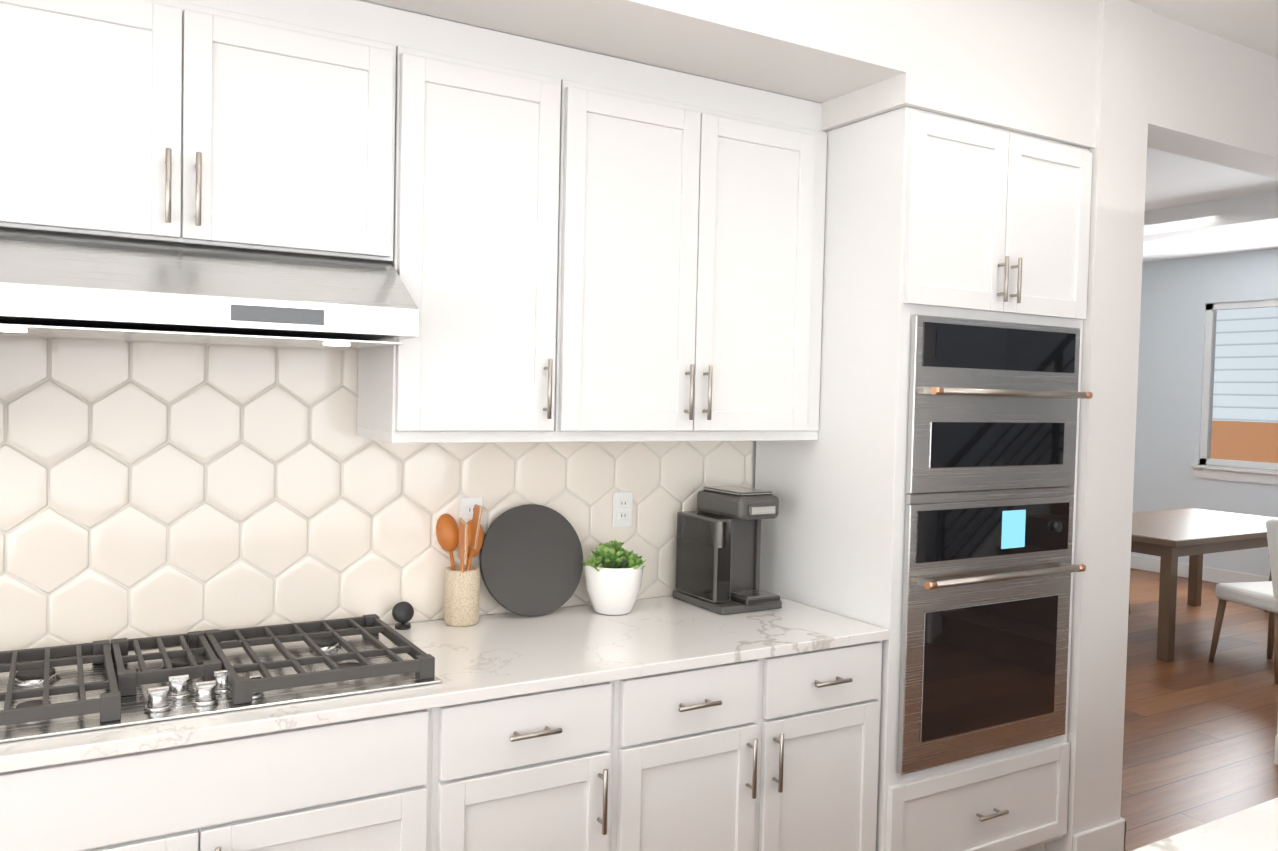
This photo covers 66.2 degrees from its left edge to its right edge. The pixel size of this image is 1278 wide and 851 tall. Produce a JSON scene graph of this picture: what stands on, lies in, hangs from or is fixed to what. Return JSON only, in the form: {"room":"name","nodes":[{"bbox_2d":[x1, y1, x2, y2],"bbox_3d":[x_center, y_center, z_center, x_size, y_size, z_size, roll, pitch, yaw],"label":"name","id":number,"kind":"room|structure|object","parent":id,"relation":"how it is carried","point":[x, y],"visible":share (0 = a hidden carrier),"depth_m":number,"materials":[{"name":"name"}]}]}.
{"room":"kitchen","nodes":[
{"label":"kitchen","id":0,"kind":"room"},
{"bbox_2d":[0,441,755,664],"bbox_3d":[-1.866,0.005,2.178,7.455,2.950,0.120,0,2,-31],"label":"wall","id":1,"kind":"structure","parent":0,"point":[753,462],"depth_m":2.96,"materials":[{"name":"white paint"}]},
{"bbox_2d":[0,0,407,267],"bbox_3d":[-1.094,-0.724,2.307,0.959,0.621,0.354,0,2,-31],"label":"upper cabinet","id":2,"kind":"object","parent":1,"relation":"attached to","point":[259,125],"depth_m":2.19,"materials":[{"name":"white wood"}]},
{"bbox_2d":[0,228,418,349],"bbox_3d":[-1.053,-0.300,2.237,0.955,0.217,0.551,0,2,-31],"label":"range hood","id":3,"kind":"object","parent":2,"relation":"attached to","point":[58,285],"visible":1,"depth_m":2.08,"materials":[{"name":"silver metal"}]},
{"bbox_2d":[0,335,752,661],"bbox_3d":[-1.073,0.062,2.578,3.426,1.014,0.006,0,2,-31],"label":"tile backsplash","id":4,"kind":"structure","parent":1,"relation":"attached to","point":[150,489],"depth_m":2.59,"materials":[{"name":"beige tile"}]},
{"bbox_2d":[459,497,482,524],"bbox_3d":[-0.499,0.272,2.916,0.072,0.116,0.009,0,2,-31],"label":"electrical outlet","id":5,"kind":"object","parent":4,"relation":"attached to","point":[466,510],"visible":0.42,"depth_m":2.91,"materials":[{"name":"white plastic"}]},
{"bbox_2d":[612,491,632,527],"bbox_3d":[-0.052,0.273,3.182,0.072,0.116,0.009,0,2,-31],"label":"electrical outlet","id":6,"kind":"object","parent":4,"relation":"attached to","point":[622,508],"visible":1,"depth_m":3.18,"materials":[{"name":"white plastic"}]},
{"bbox_2d":[357,12,595,439],"bbox_3d":[-0.494,-0.512,2.674,0.591,1.042,0.354,0,2,-31],"label":"upper cabinet","id":7,"kind":"object","parent":1,"relation":"attached to","point":[572,244],"depth_m":2.55,"materials":[{"name":"white wood"}]},
{"bbox_2d":[359,0,908,102],"bbox_3d":[-2.119,-1.243,1.490,6.310,0.420,0.700,0,2,-31],"label":"soffit","id":8,"kind":"structure","parent":0,"point":[819,51],"depth_m":2.63,"materials":[{"name":"white paint"}]},
{"bbox_2d":[821,0,1100,148],"bbox_3d":[0.968,-1.192,3.329,0.878,0.506,0.700,0,2,-31],"label":"soffit","id":9,"kind":"structure","parent":0,"point":[1029,67],"depth_m":3.02,"materials":[{"name":"white paint"}]},
{"bbox_2d":[588,53,826,435],"bbox_3d":[0.076,-0.511,3.013,1.011,1.042,0.354,0,2,-31],"label":"upper cabinet","id":10,"kind":"object","parent":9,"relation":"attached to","point":[708,195],"depth_m":2.88,"materials":[{"name":"white wood"}]},
{"bbox_2d":[1045,0,1152,850],"bbox_3d":[1.436,0.030,3.658,0.267,2.950,0.712,0,2,-31],"label":"wall","id":11,"kind":"structure","parent":0,"point":[1104,499],"depth_m":3.34,"materials":[{"name":"white paint"}]},
{"bbox_2d":[1073,819,1125,850],"bbox_3d":[1.596,1.454,3.397,0.282,0.130,0.015,0,2,-31],"label":"baseboard","id":12,"kind":"structure","parent":11,"relation":"attached to","point":[1108,837],"depth_m":3.40,"materials":[{"name":"white wood"}]},
{"bbox_2d":[1120,817,1125,849],"bbox_3d":[1.659,1.450,3.552,0.015,0.130,0.217,0,2,-31],"label":"baseboard","id":13,"kind":"structure","parent":11,"relation":"attached to","point":[1124,831],"depth_m":3.46,"materials":[{"name":"white"}]},
{"bbox_2d":[1120,568,1277,850],"bbox_3d":[0.961,1.550,3.233,13.600,0.080,10.400,0,2,-31],"label":"floor","id":14,"kind":"structure","parent":0,"point":[1200,732],"depth_m":5.02,"materials":[{"name":"brown wood"}]},
{"bbox_2d":[0,702,475,850],"bbox_3d":[-1.018,1.055,2.256,1.044,0.884,0.664,0,2,-31],"label":"base cabinet","id":15,"kind":"object","parent":14,"relation":"on","point":[405,781],"depth_m":2.02,"materials":[{"name":"white wood"}]},
{"bbox_2d":[0,596,889,772],"bbox_3d":[-0.882,0.598,2.313,3.368,0.030,0.676,0,2,-31],"label":"countertop","id":16,"kind":"structure","parent":15,"relation":"on","point":[489,657],"depth_m":2.52,"materials":[{"name":"stone"}]},
{"bbox_2d":[0,614,441,742],"bbox_3d":[-1.014,0.554,2.240,0.985,0.055,0.537,0,2,-31],"label":"cooktop","id":17,"kind":"object","parent":16,"relation":"in","point":[111,683],"visible":1,"depth_m":2.19,"materials":[{"name":"silver metal"}]},
{"bbox_2d":[392,601,413,629],"bbox_3d":[-0.666,0.534,2.765,0.060,0.076,0.044,0,2,-31],"label":"camera","id":18,"kind":"object","parent":16,"relation":"on","point":[402,613],"visible":1,"depth_m":2.75,"materials":[{"name":"black plastic"}]},
{"bbox_2d":[436,504,483,626],"bbox_3d":[-0.500,0.402,2.838,0.134,0.342,0.211,0,2,-31],"label":"utensil crock","id":19,"kind":"object","parent":16,"relation":"on","point":[461,596],"visible":1,"depth_m":2.81,"materials":[{"name":"ceramic"}]},
{"bbox_2d":[480,504,582,615],"bbox_3d":[-0.323,0.407,2.975,0.336,0.331,0.091,0,2,-31],"label":"round board","id":20,"kind":"object","parent":16,"relation":"on","point":[531,559],"visible":0.96,"depth_m":2.96,"materials":[{"name":"grey metal"}]},
{"bbox_2d":[582,540,645,614],"bbox_3d":[-0.081,0.464,3.032,0.194,0.224,0.199,0,2,-31],"label":"potted plant","id":21,"kind":"object","parent":16,"relation":"on","point":[613,580],"visible":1,"depth_m":2.97,"materials":[{"name":"green plant"}]},
{"bbox_2d":[672,486,781,614],"bbox_3d":[0.290,0.393,3.187,0.235,0.372,0.300,0,2,-31],"label":"coffee maker","id":22,"kind":"object","parent":16,"relation":"on","point":[718,544],"visible":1,"depth_m":3.13,"materials":[{"name":"grey plastic"}]},
{"bbox_2d":[472,675,651,850],"bbox_3d":[-0.431,1.057,2.605,0.616,0.884,0.664,0,2,-31],"label":"base cabinet","id":23,"kind":"object","parent":14,"relation":"on","point":[565,769],"depth_m":2.36,"materials":[{"name":"white wood"}]},
{"bbox_2d":[648,641,881,850],"bbox_3d":[0.129,1.058,2.939,0.989,0.884,0.664,0,2,-31],"label":"base cabinet","id":24,"kind":"object","parent":14,"relation":"on","point":[778,753],"depth_m":2.68,"materials":[{"name":"white wood"}]},
{"bbox_2d":[755,106,1092,850],"bbox_3d":[0.965,0.284,3.345,0.852,2.441,0.757,0,2,-31],"label":"tall cabinet","id":25,"kind":"object","parent":14,"relation":"on","point":[923,488],"visible":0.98,"depth_m":3.04,"materials":[{"name":"white painted wood"},{"name":"brushed nickel"}]},
{"bbox_2d":[1130,555,1268,582],"bbox_3d":[5.203,1.352,8.803,0.015,0.130,4.950,0,2,-31],"label":"baseboard","id":26,"kind":"structure","parent":14,"relation":"on","point":[1213,575],"depth_m":8.88,"materials":[{"name":"white"}]},
{"bbox_2d":[1131,508,1277,661],"bbox_3d":[3.866,1.066,6.958,2.000,0.764,1.030,0,2,-31],"label":"dining table","id":27,"kind":"object","parent":14,"relation":"on","point":[1169,537],"visible":0.56,"depth_m":6.40,"materials":[{"name":"brown wood"}]},
{"bbox_2d":[1131,797,1277,850],"bbox_3d":[1.265,1.134,1.010,2.773,0.914,1.404,0,2,-31],"label":"kitchen island","id":28,"kind":"object","parent":14,"relation":"on","point":[1254,828],"visible":1,"depth_m":1.56,"materials":[{"name":"white stone"}]},
{"bbox_2d":[1208,519,1277,683],"bbox_3d":[3.850,1.012,5.907,0.487,0.947,0.503,1,2,-16],"label":"dining chair","id":29,"kind":"object","parent":14,"relation":"on","point":[1263,595],"visible":1,"depth_m":5.84,"materials":[{"name":"white fabric"}]},
{"bbox_2d":[1127,0,1277,262],"bbox_3d":[0.987,-1.488,3.104,13.500,0.100,10.400,0,2,-31],"label":"ceiling","id":30,"kind":"structure","parent":0,"point":[1173,180],"depth_m":5.80,"materials":[{"name":"white paint"}]},
{"bbox_2d":[1143,191,1277,241],"bbox_3d":[3.318,-1.450,7.549,0.250,0.170,4.950,0,2,-31],"label":"beam","id":31,"kind":"structure","parent":30,"relation":"attached to","point":[1243,212],"depth_m":6.52,"materials":[{"name":"white paint"}]},
{"bbox_2d":[1131,248,1277,576],"bbox_3d":[5.072,-0.075,9.181,0.140,2.950,4.050,0,2,-31],"label":"wall","id":32,"kind":"structure","parent":0,"point":[1170,374],"depth_m":9.08,"materials":[{"name":"white paint"}]},
{"bbox_2d":[1190,299,1277,484],"bbox_3d":[5.613,-0.279,8.184,0.130,1.590,1.900,0,2,-31],"label":"dining room window","id":33,"kind":"structure","parent":32,"relation":"in","point":[1239,425],"depth_m":8.69,"materials":[{"name":"white"}]},
{"bbox_2d":[1147,12,1277,178],"bbox_3d":[2.334,-1.242,3.842,1.460,0.380,0.190,0,2,-31],"label":"wall","id":34,"kind":"structure","parent":0,"point":[1213,98],"depth_m":3.62,"materials":[{"name":"white paint"}]},
{"bbox_3d":[3.012,0.044,4.306,0.185,2.950,0.190,0,2,-31],"label":"door frame","id":35,"kind":"structure","parent":0,"visible":0},
{"bbox_2d":[1274,735,1277,764],"bbox_3d":[2.898,1.453,4.296,0.015,0.130,0.205,0,2,-31],"label":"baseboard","id":36,"kind":"structure","parent":35,"relation":"attached to","point":[1276,751],"depth_m":4.37,"materials":[{"name":"white"}]}
]}

